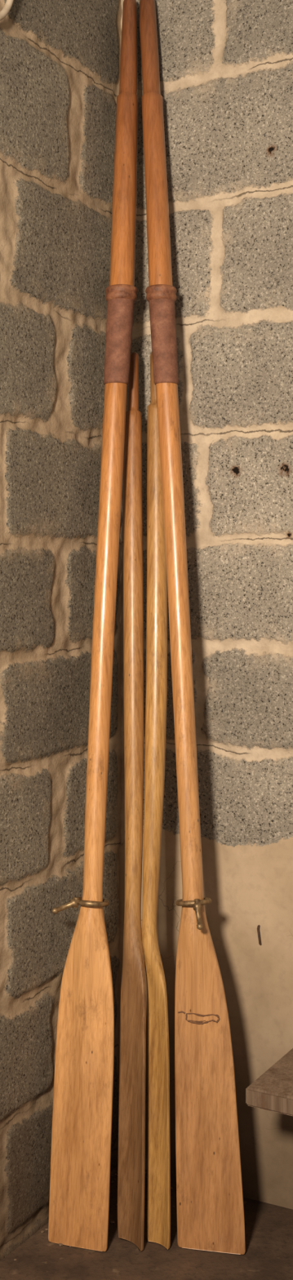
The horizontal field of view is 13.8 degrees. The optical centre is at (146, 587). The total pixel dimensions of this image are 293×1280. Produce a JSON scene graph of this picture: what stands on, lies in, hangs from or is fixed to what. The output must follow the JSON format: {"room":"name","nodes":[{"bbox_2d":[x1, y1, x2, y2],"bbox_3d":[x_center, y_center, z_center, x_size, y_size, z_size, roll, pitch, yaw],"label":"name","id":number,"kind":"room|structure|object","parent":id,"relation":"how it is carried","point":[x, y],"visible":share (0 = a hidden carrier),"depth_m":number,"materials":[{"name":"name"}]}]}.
{"room":"storage shed","nodes":[
{"label":"storage shed","id":0,"kind":"room"},
{"bbox_2d":[0,0,122,1261],"bbox_3d":[-0.349,-0.172,1.982,0.012,2.750,1.220,0,0,29],"label":"wall","id":1,"kind":"structure","parent":0,"point":[60,60],"depth_m":2.26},
{"bbox_2d":[0,0,13,21],"bbox_3d":[-0.294,-1.075,2.057,0.045,0.212,0.211,0,0,24],"label":"hoop","id":2,"kind":"object","parent":1,"relation":"hanging from","point":[3,13],"visible":1,"depth_m":2.12,"materials":[{"name":"metal"}]},
{"bbox_2d":[0,1164,292,1279],"bbox_3d":[0.330,1.192,1.163,2.724,0.001,2.774,0,0,0],"label":"floor","id":3,"kind":"structure","parent":0,"point":[268,1228],"depth_m":2.15,"materials":[{"name":"concrete"}]},
{"bbox_2d":[48,0,137,1251],"bbox_3d":[-0.093,-0.004,2.323,0.120,2.390,0.307,0,0,11],"label":"oar","id":4,"kind":"object","parent":3,"relation":"on","point":[82,1111],"visible":0.98,"depth_m":2.25,"materials":[{"name":"brown wood"}]},
{"bbox_2d":[51,897,109,914],"bbox_3d":[-0.122,0.587,2.247,0.105,0.026,0.073,0,0,0],"label":"brass oarlock","id":5,"kind":"object","parent":4,"relation":"attached to","point":[74,902],"visible":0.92,"depth_m":2.22,"materials":[{"name":"gold metal"}]},
{"bbox_2d":[117,352,146,1251],"bbox_3d":[-0.027,0.359,2.299,0.052,1.663,0.268,0,0,0],"label":"oar","id":6,"kind":"object","parent":3,"relation":"on","point":[132,1056],"visible":0.99,"depth_m":2.27,"materials":[{"name":"brown wood"}]},
{"bbox_2d":[142,351,170,1249],"bbox_3d":[0.017,0.358,2.300,0.054,1.665,0.260,0,0,0],"label":"oar","id":7,"kind":"object","parent":3,"relation":"on","point":[158,1189],"visible":0.93,"depth_m":2.28,"materials":[{"name":"brown wood"}]},
{"bbox_2d":[139,0,245,1254],"bbox_3d":[0.054,-0.004,2.289,0.099,2.388,0.353,0,0,-28],"label":"oar","id":8,"kind":"object","parent":3,"relation":"on","point":[210,1204],"visible":0.99,"depth_m":2.23,"materials":[{"name":"brown wood"}]},
{"bbox_2d":[175,897,211,929],"bbox_3d":[0.088,0.594,2.224,0.066,0.049,0.094,0,0,0],"label":"brass oarlock","id":9,"kind":"object","parent":8,"relation":"attached to","point":[197,904],"visible":0.95,"depth_m":2.21,"materials":[{"name":"gold metal"}]},
{"bbox_2d":[245,1048,292,1115],"bbox_3d":[0.576,1.030,2.002,0.800,0.323,0.230,0,0,29],"label":"wooden bench","id":10,"kind":"object","parent":3,"relation":"on","point":[273,1091],"visible":1,"depth_m":2.09,"materials":[{"name":"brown wood"}]},
{"bbox_2d":[117,0,292,1209],"bbox_3d":[0.473,-0.172,2.210,1.220,2.750,0.017,0,0,29],"label":"wall","id":11,"kind":"structure","parent":0,"point":[226,66],"depth_m":2.38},
{"bbox_2d":[257,924,261,944],"bbox_3d":[0.224,0.674,2.352,0.008,0.036,0.029,0,0,29],"label":"nail","id":12,"kind":"object","parent":11,"relation":"attached to","point":[259,926],"visible":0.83,"depth_m":2.34,"materials":[{"name":"metal"}]}
]}

